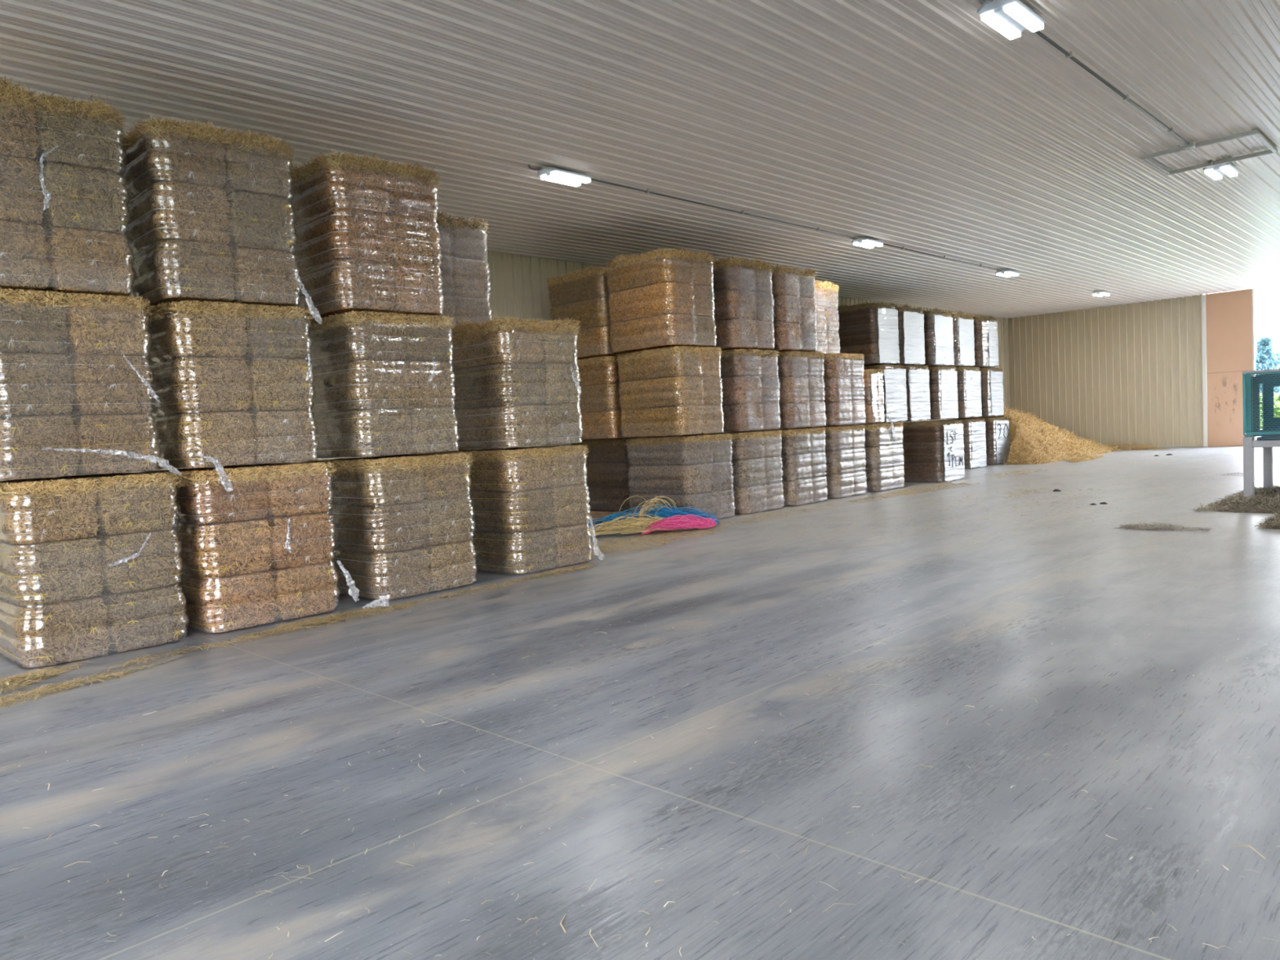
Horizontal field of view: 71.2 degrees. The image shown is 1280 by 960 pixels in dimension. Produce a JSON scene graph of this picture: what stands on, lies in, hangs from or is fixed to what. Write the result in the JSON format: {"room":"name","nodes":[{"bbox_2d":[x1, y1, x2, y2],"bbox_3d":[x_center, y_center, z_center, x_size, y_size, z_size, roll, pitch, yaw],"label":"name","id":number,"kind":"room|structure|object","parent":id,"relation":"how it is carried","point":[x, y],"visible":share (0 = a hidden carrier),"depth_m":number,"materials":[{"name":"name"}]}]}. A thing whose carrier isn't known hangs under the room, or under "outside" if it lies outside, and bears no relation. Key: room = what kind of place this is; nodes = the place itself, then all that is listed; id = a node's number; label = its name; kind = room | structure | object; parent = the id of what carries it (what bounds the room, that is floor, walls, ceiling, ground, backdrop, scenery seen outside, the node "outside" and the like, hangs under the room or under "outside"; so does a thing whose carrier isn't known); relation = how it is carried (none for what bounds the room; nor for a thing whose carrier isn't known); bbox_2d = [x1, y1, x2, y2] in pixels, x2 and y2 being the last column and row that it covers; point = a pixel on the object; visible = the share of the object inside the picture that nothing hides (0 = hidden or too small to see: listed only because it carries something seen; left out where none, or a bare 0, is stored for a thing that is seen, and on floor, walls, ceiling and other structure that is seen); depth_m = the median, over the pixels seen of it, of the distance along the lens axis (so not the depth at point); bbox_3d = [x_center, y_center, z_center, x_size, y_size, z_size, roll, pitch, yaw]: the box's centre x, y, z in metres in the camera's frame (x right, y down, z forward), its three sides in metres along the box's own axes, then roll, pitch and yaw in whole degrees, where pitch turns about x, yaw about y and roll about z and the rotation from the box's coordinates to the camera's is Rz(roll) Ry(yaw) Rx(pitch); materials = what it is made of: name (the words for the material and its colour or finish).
{"room":"farm building","nodes":[
{"label":"farm building","id":0,"kind":"room"},
{"bbox_2d":[0,251,1009,480],"bbox_3d":[-0.997,-1.978,18.791,0.034,5.080,43.750,0,5,44],"label":"wall","id":1,"kind":"structure","parent":0,"point":[518,287],"depth_m":17.61,"materials":[{"name":"beige metal"}]},
{"bbox_2d":[0,446,1279,959],"bbox_3d":[8.369,0.725,9.919,26.450,0.250,44.300,0,5,44],"label":"floor","id":2,"kind":"structure","parent":0,"point":[1047,870],"depth_m":4.41,"materials":[{"name":"concrete"}]},
{"bbox_2d":[0,660,94,693],"bbox_3d":[-4.430,1.431,6.495,0.568,0.050,0.925,0,5,44],"label":"straw","id":3,"kind":"object","parent":2,"relation":"on","point":[34,675],"visible":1,"depth_m":6.51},
{"bbox_2d":[0,657,185,707],"bbox_3d":[-3.996,1.427,6.223,0.454,0.046,1.687,0,5,44],"label":"straw","id":4,"kind":"object","parent":2,"relation":"on","point":[52,686],"visible":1,"depth_m":6.21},
{"bbox_2d":[0,471,187,667],"bbox_3d":[-4.772,0.687,7.626,1.644,1.437,1.376,0,5,44],"label":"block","id":5,"kind":"object","parent":2,"relation":"on","point":[91,565],"visible":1,"depth_m":7.08,"materials":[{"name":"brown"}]},
{"bbox_2d":[0,287,182,479],"bbox_3d":[-4.906,-0.727,7.476,1.663,1.487,1.373,0,5,44],"label":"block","id":6,"kind":"object","parent":5,"relation":"on","point":[77,393],"visible":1,"depth_m":7.01,"materials":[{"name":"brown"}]},
{"bbox_2d":[0,75,134,297],"bbox_3d":[-5.056,-2.264,7.331,1.653,1.584,1.352,0,5,44],"label":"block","id":7,"kind":"object","parent":6,"relation":"on","point":[64,215],"visible":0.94,"depth_m":6.94,"materials":[{"name":"plant"}]},
{"bbox_2d":[96,639,231,673],"bbox_3d":[-3.725,1.367,7.065,0.271,0.040,1.092,0,4,41],"label":"straw","id":8,"kind":"object","parent":2,"relation":"on","point":[193,646],"visible":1,"depth_m":7.01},
{"bbox_2d":[142,461,359,632],"bbox_3d":[-3.809,0.580,8.615,1.681,1.437,1.515,0,5,45],"label":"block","id":9,"kind":"object","parent":2,"relation":"on","point":[258,552],"visible":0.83,"depth_m":8.03,"materials":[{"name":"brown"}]},
{"bbox_2d":[143,299,317,492],"bbox_3d":[-3.947,-0.748,8.462,1.652,1.659,1.366,0,5,44],"label":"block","id":10,"kind":"object","parent":9,"relation":"on","point":[232,382],"visible":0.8,"depth_m":7.90,"materials":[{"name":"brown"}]},
{"bbox_2d":[118,113,322,323],"bbox_3d":[-4.057,-2.281,8.354,1.644,1.774,1.418,0,5,45],"label":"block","id":11,"kind":"object","parent":10,"relation":"on","point":[211,217],"visible":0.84,"depth_m":7.78,"materials":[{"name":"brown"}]},
{"bbox_2d":[204,601,417,648],"bbox_3d":[-2.938,1.261,8.031,0.526,0.059,1.997,0,5,44],"label":"straw","id":12,"kind":"object","parent":2,"relation":"on","point":[326,619],"visible":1,"depth_m":8.00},
{"bbox_2d":[362,595,389,608],"bbox_3d":[-2.553,1.192,8.642,0.260,0.127,0.044,-5,4,-33],"label":"scrap","id":13,"kind":"object","parent":2,"relation":"on","point":[382,597],"visible":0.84,"depth_m":8.65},
{"bbox_2d":[304,452,476,600],"bbox_3d":[-2.711,0.456,9.786,1.581,1.438,1.409,0,5,44],"label":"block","id":14,"kind":"object","parent":2,"relation":"on","point":[403,524],"visible":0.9,"depth_m":9.20,"materials":[{"name":"plant"}]},
{"bbox_2d":[303,310,458,458],"bbox_3d":[-2.837,-0.982,9.614,1.665,1.438,1.327,0,5,44],"label":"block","id":15,"kind":"object","parent":14,"relation":"on","point":[382,383],"visible":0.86,"depth_m":9.07,"materials":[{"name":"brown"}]},
{"bbox_2d":[287,148,443,322],"bbox_3d":[-2.996,-2.496,9.483,1.588,1.585,1.377,0,5,44],"label":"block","id":16,"kind":"object","parent":15,"relation":"on","point":[367,237],"visible":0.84,"depth_m":8.91,"materials":[{"name":"plant"}]},
{"bbox_2d":[407,448,495,454],"bbox_3d":[-2.720,0.327,12.023,1.600,1.438,1.370,0,5,45],"label":"hay bale","id":17,"kind":"object","parent":2,"relation":"on","point":[489,448],"visible":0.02,"depth_m":11.34,"materials":[{"name":"plant"}]},
{"bbox_2d":[367,574,542,611],"bbox_3d":[-1.844,1.146,9.161,0.429,0.045,2.233,0,5,44],"label":"straw","id":18,"kind":"object","parent":2,"relation":"on","point":[508,584],"visible":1,"depth_m":9.25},
{"bbox_2d":[438,444,604,574],"bbox_3d":[-1.505,0.322,11.008,1.612,1.436,1.391,0,5,44],"label":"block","id":19,"kind":"object","parent":2,"relation":"on","point":[530,506],"visible":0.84,"depth_m":10.43,"materials":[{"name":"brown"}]},
{"bbox_2d":[445,313,582,449],"bbox_3d":[-1.581,-1.176,10.893,1.653,1.546,1.345,0,5,44],"label":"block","id":20,"kind":"object","parent":19,"relation":"on","point":[516,384],"visible":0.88,"depth_m":10.36,"materials":[{"name":"brown"}]},
{"bbox_2d":[508,560,611,582],"bbox_3d":[-0.862,1.033,10.267,0.419,0.043,1.512,0,5,44],"label":"straw","id":21,"kind":"object","parent":2,"relation":"on","point":[580,567],"visible":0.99,"depth_m":10.28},
{"bbox_2d":[587,510,631,519],"bbox_3d":[-0.373,0.595,16.745,1.400,0.122,1.200,0,5,44],"label":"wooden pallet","id":22,"kind":"object","parent":2,"relation":"on","point":[595,513],"visible":0.16,"depth_m":16.29,"materials":[{"name":"brown wood"}]},
{"bbox_2d":[571,435,662,511],"bbox_3d":[-0.403,-0.129,16.692,1.600,1.309,1.196,0,5,44],"label":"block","id":23,"kind":"object","parent":22,"relation":"on","point":[606,482],"visible":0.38,"depth_m":16.14,"materials":[{"name":"plant"}]},
{"bbox_2d":[574,355,628,439],"bbox_3d":[-0.632,-1.489,16.406,1.587,1.437,1.311,0,5,44],"label":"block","id":24,"kind":"object","parent":23,"relation":"on","point":[598,403],"visible":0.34,"depth_m":15.70,"materials":[{"name":"plant"}]},
{"bbox_2d":[545,266,623,359],"bbox_3d":[-0.767,-3.006,16.244,1.592,1.595,1.319,0,5,44],"label":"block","id":25,"kind":"object","parent":24,"relation":"on","point":[583,296],"visible":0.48,"depth_m":15.62,"materials":[{"name":"plant"}]},
{"bbox_2d":[588,513,679,537],"bbox_3d":[-0.186,0.671,13.543,1.658,0.305,0.839,-4,3,-15],"label":"heap","id":26,"kind":"object","parent":2,"relation":"on","point":[626,525],"visible":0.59,"depth_m":13.40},
{"bbox_2d":[0,455,1279,959],"bbox_3d":[6.886,0.434,13.983,8.856,0.012,30.812,0,4,42],"label":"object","id":27,"kind":"object","parent":2,"relation":"on","point":[1203,455],"visible":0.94,"depth_m":4.07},
{"bbox_2d":[618,495,676,529],"bbox_3d":[0.232,0.515,14.215,0.927,0.535,0.674,-5,4,-33],"label":"loop","id":28,"kind":"object","parent":2,"relation":"on","point":[651,501],"visible":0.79,"depth_m":14.13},
{"bbox_2d":[36,593,1266,946],"bbox_3d":[-0.490,1.330,4.969,7.211,0.023,5.823,0,5,44],"label":"stalks","id":29,"kind":"object","parent":2,"relation":"on","point":[561,924],"visible":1,"depth_m":3.52},
{"bbox_2d":[586,504,719,528],"bbox_3d":[0.089,0.580,14.135,2.323,0.392,0.708,-3,3,2],"label":"heap","id":30,"kind":"object","parent":2,"relation":"on","point":[660,513],"visible":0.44,"depth_m":14.14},
{"bbox_2d":[589,524,735,559],"bbox_3d":[0.069,0.832,12.810,1.444,0.054,3.881,-1,4,36],"label":"straw","id":31,"kind":"object","parent":2,"relation":"on","point":[662,540],"visible":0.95,"depth_m":12.66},
{"bbox_2d":[623,433,733,519],"bbox_3d":[0.700,-0.046,15.416,1.587,1.437,1.376,0,5,44],"label":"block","id":32,"kind":"object","parent":2,"relation":"on","point":[689,470],"visible":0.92,"depth_m":14.93,"materials":[{"name":"plant"}]},
{"bbox_2d":[614,345,723,437],"bbox_3d":[0.519,-1.481,15.239,1.600,1.437,1.305,0,5,45],"label":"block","id":33,"kind":"object","parent":32,"relation":"on","point":[667,391],"visible":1,"depth_m":14.74,"materials":[{"name":"plant"}]},
{"bbox_2d":[604,247,715,353],"bbox_3d":[0.362,-3.007,15.062,1.588,1.617,1.377,0,5,44],"label":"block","id":34,"kind":"object","parent":33,"relation":"on","point":[663,298],"visible":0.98,"depth_m":14.57,"materials":[{"name":"plant"}]},
{"bbox_2d":[640,514,716,534],"bbox_3d":[0.643,0.647,13.600,0.563,0.266,1.316,0,5,44],"label":"heap","id":35,"kind":"object","parent":2,"relation":"on","point":[686,522],"visible":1,"depth_m":13.48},
{"bbox_2d":[680,430,783,514],"bbox_3d":[1.700,-0.158,16.457,1.601,1.438,1.414,0,5,44],"label":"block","id":36,"kind":"object","parent":2,"relation":"on","point":[756,464],"visible":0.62,"depth_m":15.79,"materials":[{"name":"plant"}]},
{"bbox_2d":[709,348,780,431],"bbox_3d":[1.638,-1.605,16.371,1.588,1.437,1.409,0,5,44],"label":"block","id":37,"kind":"object","parent":36,"relation":"on","point":[749,390],"visible":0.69,"depth_m":15.69,"materials":[{"name":"plant"}]},
{"bbox_2d":[710,254,775,351],"bbox_3d":[1.510,-3.131,16.248,1.598,1.608,1.391,0,5,44],"label":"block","id":38,"kind":"object","parent":37,"relation":"on","point":[743,312],"visible":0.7,"depth_m":15.56,"materials":[{"name":"plant"}]},
{"bbox_2d":[660,501,840,533],"bbox_3d":[2.230,0.589,15.149,0.829,0.048,5.022,0,5,44],"label":"straw","id":39,"kind":"object","parent":2,"relation":"on","point":[838,501],"visible":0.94,"depth_m":15.06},
{"bbox_2d":[733,426,826,506],"bbox_3d":[2.724,-0.271,17.507,1.601,1.438,1.392,0,5,43],"label":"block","id":40,"kind":"object","parent":2,"relation":"on","point":[802,482],"visible":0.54,"depth_m":16.83,"materials":[{"name":"plant"}]},
{"bbox_2d":[774,351,825,428],"bbox_3d":[2.674,-1.719,17.441,1.581,1.438,1.433,0,5,45],"label":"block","id":41,"kind":"object","parent":40,"relation":"on","point":[799,374],"visible":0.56,"depth_m":16.76,"materials":[{"name":"plant"}]},
{"bbox_2d":[766,262,817,351],"bbox_3d":[2.497,-3.240,17.248,1.592,1.610,1.378,0,5,45],"label":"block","id":42,"kind":"object","parent":41,"relation":"on","point":[792,291],"visible":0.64,"depth_m":16.59,"materials":[{"name":"plant"}]},
{"bbox_2d":[781,424,866,498],"bbox_3d":[3.769,-0.387,18.568,1.581,1.437,1.398,0,5,43],"label":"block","id":43,"kind":"object","parent":2,"relation":"on","point":[844,455],"visible":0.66,"depth_m":17.88,"materials":[{"name":"plastic"}]},
{"bbox_2d":[814,352,864,426],"bbox_3d":[3.728,-1.837,18.530,1.600,1.437,1.370,0,5,45],"label":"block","id":44,"kind":"object","parent":43,"relation":"on","point":[842,372],"visible":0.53,"depth_m":17.84,"materials":[{"name":"plant"}]},
{"bbox_2d":[813,279,839,354],"bbox_3d":[3.285,-3.351,18.857,1.598,1.566,1.336,0,5,44],"label":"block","id":45,"kind":"object","parent":44,"relation":"on","point":[825,302],"visible":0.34,"depth_m":18.41,"materials":[{"name":"plant"}]},
{"bbox_2d":[819,422,904,492],"bbox_3d":[4.867,-0.509,19.706,1.601,1.437,1.479,0,5,43],"label":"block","id":46,"kind":"object","parent":2,"relation":"on","point":[883,468],"visible":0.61,"depth_m":18.97,"materials":[{"name":"plastic"}]},
{"bbox_2d":[849,368,896,439],"bbox_3d":[4.550,-1.574,19.377,1.743,1.547,0.869,-1,4,36],"label":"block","id":47,"kind":"object","parent":46,"relation":"on","point":[872,378],"visible":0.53,"depth_m":18.82,"materials":[{"name":"plastic"}]},
{"bbox_2d":[844,481,979,505],"bbox_3d":[5.533,0.232,18.314,1.128,0.053,5.448,0,5,44],"label":"straw","id":48,"kind":"object","parent":2,"relation":"on","point":[947,484],"visible":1,"depth_m":18.37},
{"bbox_2d":[901,420,964,482],"bbox_3d":[6.799,-0.686,21.291,1.493,1.407,1.343,0,5,44],"label":"hay bale","id":49,"kind":"object","parent":2,"relation":"on","point":[933,451],"visible":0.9,"depth_m":20.74,"materials":[{"name":"plant"}]},
{"bbox_2d":[745,480,1138,548],"bbox_3d":[6.143,0.415,14.641,10.179,0.051,4.552,-6,4,-40],"label":"straw","id":50,"kind":"object","parent":2,"relation":"on","point":[1024,481],"visible":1,"depth_m":13.72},
{"bbox_2d":[918,417,986,468],"bbox_3d":[8.937,-1.035,25.593,1.581,1.388,1.357,0,5,45],"label":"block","id":51,"kind":"object","parent":2,"relation":"on","point":[974,429],"visible":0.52,"depth_m":24.95,"materials":[{"name":"plastic"}]},
{"bbox_2d":[955,366,982,417],"bbox_3d":[8.702,-2.443,25.353,1.600,1.408,1.370,0,5,45],"label":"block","id":52,"kind":"object","parent":51,"relation":"on","point":[969,386],"visible":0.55,"depth_m":24.68,"materials":[{"name":"plastic"}]},
{"bbox_2d":[946,310,974,367],"bbox_3d":[8.405,-3.885,25.039,1.592,1.509,1.297,0,5,44],"label":"hay bale","id":53,"kind":"object","parent":52,"relation":"on","point":[963,324],"visible":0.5,"depth_m":24.41,"materials":[{"name":"plastic"}]},
{"bbox_2d":[955,416,1009,465],"bbox_3d":[10.091,-1.163,26.785,1.600,1.387,1.348,0,5,45],"label":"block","id":54,"kind":"object","parent":2,"relation":"on","point":[997,432],"visible":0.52,"depth_m":26.05,"materials":[{"name":"plastic"}]},
{"bbox_2d":[979,367,1004,416],"bbox_3d":[9.786,-2.562,26.454,1.581,1.407,1.365,0,5,44],"label":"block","id":55,"kind":"object","parent":54,"relation":"on","point":[992,378],"visible":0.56,"depth_m":25.78,"materials":[{"name":"plastic"}]},
{"bbox_2d":[969,314,998,368],"bbox_3d":[9.512,-4.004,26.177,1.597,1.502,1.314,0,5,45],"label":"hay bale","id":56,"kind":"object","parent":55,"relation":"on","point":[985,328],"visible":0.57,"depth_m":25.51,"materials":[{"name":"plastic"}]},
{"bbox_2d":[984,468,1044,478],"bbox_3d":[9.195,-0.176,22.145,1.244,0.050,3.481,0,5,44],"label":"straw","id":57,"kind":"object","parent":2,"relation":"on","point":[1019,473],"visible":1,"depth_m":22.05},
{"bbox_2d":[946,404,1121,464],"bbox_3d":[12.925,-1.689,29.381,4.500,2.049,8.597,0,5,44],"label":"pile","id":58,"kind":"object","parent":2,"relation":"on","point":[1033,441],"visible":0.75,"depth_m":27.13,"materials":[{"name":"plant"}]},
{"bbox_2d":[1063,454,1103,462],"bbox_3d":[13.210,-0.669,26.719,1.049,0.092,3.844,0,5,44],"label":"straw","id":59,"kind":"object","parent":2,"relation":"on","point":[1086,458],"visible":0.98,"depth_m":26.35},
{"bbox_2d":[1106,441,1174,450],"bbox_3d":[16.692,-1.198,30.967,3.362,0.298,1.533,0,5,44],"label":"straw","id":60,"kind":"object","parent":2,"relation":"on","point":[1122,447],"visible":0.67,"depth_m":30.51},
{"bbox_2d":[1111,521,1213,532],"bbox_3d":[6.581,0.562,11.255,1.118,0.103,0.620,0,5,44],"label":"straw","id":61,"kind":"object","parent":2,"relation":"on","point":[1131,526],"visible":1,"depth_m":11.25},
{"bbox_2d":[1192,484,1279,514],"bbox_3d":[10.319,0.103,13.205,3.008,0.431,4.151,0,5,44],"label":"heap","id":62,"kind":"object","parent":2,"relation":"on","point":[1263,502],"visible":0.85,"depth_m":12.86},
{"bbox_2d":[1242,368,1279,498],"bbox_3d":[10.578,-0.695,13.075,2.680,1.990,1.620,0,5,44],"label":"machine","id":63,"kind":"object","parent":2,"relation":"on","point":[1268,437],"visible":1,"depth_m":13.41,"materials":[{"name":"paint"}]},
{"bbox_2d":[1253,511,1279,529],"bbox_3d":[8.705,0.261,10.742,2.094,0.565,1.767,0,5,44],"label":"heap","id":64,"kind":"object","parent":2,"relation":"on","point":[1273,522],"visible":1,"depth_m":10.93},
{"bbox_3d":[5.665,-0.674,22.266,1.580,1.387,1.312,0,5,44],"label":"block","id":65,"kind":"object","parent":2,"relation":"on","visible":0},
{"bbox_2d":[858,364,907,424],"bbox_3d":[5.687,-2.108,22.248,1.581,1.407,1.343,0,5,44],"label":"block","id":66,"kind":"object","parent":65,"relation":"on","point":[894,376],"visible":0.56,"depth_m":21.67,"materials":[{"name":"plastic"}]},
{"bbox_2d":[835,301,899,366],"bbox_3d":[5.402,-3.563,21.953,1.588,1.532,1.355,0,5,44],"label":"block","id":67,"kind":"object","parent":66,"relation":"on","point":[870,330],"visible":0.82,"depth_m":21.35,"materials":[{"name":"plant"}]},
{"bbox_3d":[6.651,-0.782,23.274,1.579,1.388,1.340,0,5,44],"label":"block","id":68,"kind":"object","parent":2,"relation":"on","visible":0},
{"bbox_2d":[904,364,930,421],"bbox_3d":[6.552,-2.204,23.147,1.600,1.407,1.305,0,5,44],"label":"hay bale","id":69,"kind":"object","parent":68,"relation":"on","point":[917,386],"visible":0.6,"depth_m":22.54,"materials":[{"name":"plastic"}]},
{"bbox_2d":[890,302,925,365],"bbox_3d":[6.324,-3.654,22.904,1.592,1.509,1.363,0,5,45],"label":"hay bale","id":70,"kind":"object","parent":69,"relation":"on","point":[910,321],"visible":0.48,"depth_m":22.29,"materials":[{"name":"plastic"}]},
{"bbox_3d":[7.755,-0.905,24.402,1.584,1.387,1.305,0,5,44],"label":"block","id":71,"kind":"object","parent":2,"relation":"on","visible":0},
{"bbox_2d":[927,365,958,420],"bbox_3d":[7.653,-2.326,24.262,1.588,1.408,1.398,0,5,45],"label":"hay bale","id":72,"kind":"object","parent":71,"relation":"on","point":[943,383],"visible":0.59,"depth_m":23.57,"materials":[{"name":"plastic"}]},
{"bbox_2d":[917,307,954,366],"bbox_3d":[7.451,-3.779,24.060,1.594,1.509,1.451,0,5,44],"label":"hay bale","id":73,"kind":"object","parent":72,"relation":"on","point":[938,325],"visible":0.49,"depth_m":23.36,"materials":[{"name":"plastic"}]},
{"bbox_2d":[0,0,1279,318],"bbox_3d":[8.126,-4.452,9.645,25.850,0.031,43.770,0,5,44],"label":"ceiling","id":74,"kind":"structure","parent":0,"point":[916,125],"depth_m":10.06,"materials":[{"name":"metal"}]},
{"bbox_2d":[527,164,591,186],"bbox_3d":[-1.101,-4.041,11.819,0.330,0.112,0.962,0,5,44],"label":"ceiling light","id":75,"kind":"object","parent":74,"relation":"attached to","point":[550,174],"visible":1,"depth_m":11.81,"materials":[{"name":"white"}]},
{"bbox_2d":[540,174,581,186],"bbox_3d":[-1.059,-4.019,12.006,0.100,0.042,0.630,0,5,44],"label":"diffuser","id":76,"kind":"object","parent":75,"relation":"attached to","point":[546,177],"depth_m":11.96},
{"bbox_2d":[550,170,591,182],"bbox_3d":[-0.916,-4.018,11.866,0.100,0.042,0.630,0,5,44],"label":"diffuser","id":77,"kind":"object","parent":75,"relation":"attached to","point":[568,175],"depth_m":11.83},
{"bbox_2d":[591,177,851,237],"bbox_3d":[1.674,-4.390,14.666,0.060,0.050,6.750,0,5,44],"label":"conduit","id":78,"kind":"object","parent":74,"relation":"attached to","point":[646,191],"visible":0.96,"depth_m":14.09,"materials":[{"name":"grey"}]},
{"bbox_2d":[850,237,883,248],"bbox_3d":[4.362,-4.647,17.424,0.330,0.112,0.962,0,5,44],"label":"ceiling light","id":79,"kind":"object","parent":74,"relation":"attached to","point":[861,242],"visible":1,"depth_m":17.39,"materials":[{"name":"white"}]},
{"bbox_2d":[853,241,874,248],"bbox_3d":[4.404,-4.625,17.610,0.100,0.042,0.630,0,5,44],"label":"diffuser","id":80,"kind":"object","parent":79,"relation":"attached to","point":[857,243],"depth_m":17.52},
{"bbox_2d":[862,240,883,246],"bbox_3d":[4.547,-4.624,17.471,0.100,0.042,0.630,0,5,44],"label":"diffuser","id":81,"kind":"object","parent":79,"relation":"attached to","point":[874,242],"depth_m":17.42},
{"bbox_2d":[883,243,997,269],"bbox_3d":[6.772,-4.955,19.896,0.060,0.050,5.700,0,5,44],"label":"conduit","id":82,"kind":"object","parent":74,"relation":"attached to","point":[902,247],"visible":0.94,"depth_m":19.66,"materials":[{"name":"grey"}]},
{"bbox_2d":[995,269,1019,277],"bbox_3d":[9.094,-5.172,22.279,0.330,0.112,0.962,0,5,44],"label":"ceiling light","id":83,"kind":"object","parent":74,"relation":"attached to","point":[1005,273],"visible":1,"depth_m":22.24,"materials":[{"name":"white"}]},
{"bbox_2d":[996,272,1010,277],"bbox_3d":[9.136,-5.149,22.465,0.100,0.042,0.630,0,5,44],"label":"diffuser","id":84,"kind":"object","parent":83,"relation":"attached to","point":[1003,274],"depth_m":22.37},
{"bbox_2d":[1004,271,1018,275],"bbox_3d":[9.280,-5.149,22.326,0.100,0.042,0.630,0,5,44],"label":"diffuser","id":85,"kind":"object","parent":83,"relation":"attached to","point":[1015,273],"depth_m":22.31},
{"bbox_2d":[977,0,1045,39],"bbox_3d":[3.139,-4.021,7.688,0.330,0.112,0.962,0,5,44],"label":"ceiling light","id":86,"kind":"object","parent":74,"relation":"attached to","point":[1009,18],"visible":1,"depth_m":7.70,"materials":[{"name":"white"}]},
{"bbox_2d":[980,11,1021,39],"bbox_3d":[3.182,-3.999,7.875,0.100,0.042,0.630,0,5,44],"label":"diffuser","id":87,"kind":"object","parent":86,"relation":"attached to","point":[994,20],"depth_m":7.82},
{"bbox_2d":[1004,2,1044,31],"bbox_3d":[3.325,-3.998,7.735,0.100,0.042,0.630,0,5,44],"label":"diffuser","id":88,"kind":"object","parent":86,"relation":"attached to","point":[1020,12],"depth_m":7.69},
{"bbox_2d":[1091,290,1110,296],"bbox_3d":[14.070,-5.723,27.383,0.330,0.112,0.962,0,5,44],"label":"ceiling light","id":89,"kind":"object","parent":74,"relation":"attached to","point":[1100,293],"visible":1,"depth_m":27.32,"materials":[{"name":"white"}]},
{"bbox_2d":[1035,30,1195,151],"bbox_3d":[5.510,-4.293,10.147,0.158,0.117,5.580,0,5,44],"label":"conduit","id":90,"kind":"object","parent":74,"relation":"attached to","point":[1191,144],"visible":0.96,"depth_m":9.86,"materials":[{"name":"grey"}]},
{"bbox_2d":[1140,128,1277,175],"bbox_3d":[8.001,-4.583,12.575,1.380,0.055,1.360,0,5,44],"label":"frame","id":91,"kind":"object","parent":74,"relation":"attached to","point":[1146,157],"visible":1,"depth_m":12.52,"materials":[{"name":"grey metal"}]},
{"bbox_2d":[1202,160,1239,179],"bbox_3d":[8.602,-4.627,13.293,0.330,0.112,0.962,0,5,44],"label":"ceiling light","id":92,"kind":"object","parent":74,"relation":"attached to","point":[1215,172],"visible":0.99,"depth_m":13.27,"materials":[{"name":"white"}]},
{"bbox_2d":[1204,168,1222,179],"bbox_3d":[8.645,-4.604,13.479,0.100,0.042,0.630,0,5,44],"label":"diffuser","id":93,"kind":"object","parent":92,"relation":"attached to","point":[1215,174],"depth_m":13.38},
{"bbox_2d":[1220,165,1237,177],"bbox_3d":[8.788,-4.604,13.340,0.100,0.042,0.630,0,5,44],"label":"diffuser","id":94,"kind":"object","parent":92,"relation":"attached to","point":[1229,171],"depth_m":13.29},
{"bbox_2d":[1007,294,1204,447],"bbox_3d":[16.526,-3.654,32.143,6.490,5.080,0.036,0,5,44],"label":"wall","id":95,"kind":"structure","parent":0,"point":[1132,372],"depth_m":31.77,"materials":[{"name":"beige metal"}]},
{"bbox_2d":[1126,444,1203,448],"bbox_3d":[16.697,-1.153,32.273,6.530,0.060,0.060,0,5,44],"label":"baseboard","id":96,"kind":"structure","parent":95,"relation":"attached to","point":[1197,446],"depth_m":30.54,"materials":[{"name":"grey metal"}]},
{"bbox_2d":[1201,294,1208,447],"bbox_3d":[18.878,-3.634,29.878,0.120,5.060,0.200,0,5,44],"label":"trim","id":97,"kind":"structure","parent":95,"relation":"attached to","point":[1203,296],"depth_m":29.81,"materials":[{"name":"white"}]},
{"bbox_2d":[1205,288,1253,446],"bbox_3d":[19.376,-3.637,29.393,1.310,5.070,0.100,0,5,44],"label":"door","id":98,"kind":"structure","parent":95,"relation":"in","point":[1228,314],"depth_m":29.39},
{"bbox_2d":[1252,288,1256,439],"bbox_3d":[19.868,-3.630,28.928,0.055,5.060,0.160,0,5,44],"label":"door frame","id":99,"kind":"structure","parent":95,"relation":"attached to","point":[1253,289],"depth_m":28.81,"materials":[{"name":"white"}]},
{"bbox_3d":[45.340,-2.983,46.525,600.000,0.320,530.000,0,5,44],"label":"ground","id":100,"kind":"structure","parent":0,"visible":0},
{"bbox_2d":[1255,335,1279,408],"bbox_3d":[42.723,-6.871,61.222,3.208,6.062,3.178,-4,4,-23],"label":"conifer tree","id":101,"kind":"object","parent":100,"relation":"on","point":[1264,360],"visible":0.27,"depth_m":60.79,"materials":[{"name":"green plant"}]},
{"bbox_2d":[1259,391,1279,427],"bbox_3d":[37.397,-3.430,41.593,16.863,2.408,3.800,0,5,44],"label":"hedge","id":102,"kind":"object","parent":100,"relation":"on","point":[1275,394],"visible":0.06,"depth_m":45.87,"materials":[{"name":"green plant"}]},
{"bbox_2d":[1273,350,1279,389],"bbox_3d":[53.495,-8.097,75.904,5.902,5.706,6.244,0,5,44],"label":"broadleaf tree","id":103,"kind":"object","parent":100,"relation":"on","point":[1277,353],"visible":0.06,"depth_m":74.17,"materials":[{"name":"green plant"}]},
{"bbox_3d":[-2.794,-1.119,11.932,1.580,1.437,1.378,0,5,45],"label":"block","id":104,"kind":"object","parent":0,"visible":0},
{"bbox_2d":[433,208,492,327],"bbox_3d":[-2.873,-2.643,11.850,1.593,1.595,1.385,0,5,45],"label":"hay bale","id":105,"kind":"object","parent":104,"relation":"on","point":[464,272],"visible":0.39,"depth_m":11.45,"materials":[{"name":"plant"}]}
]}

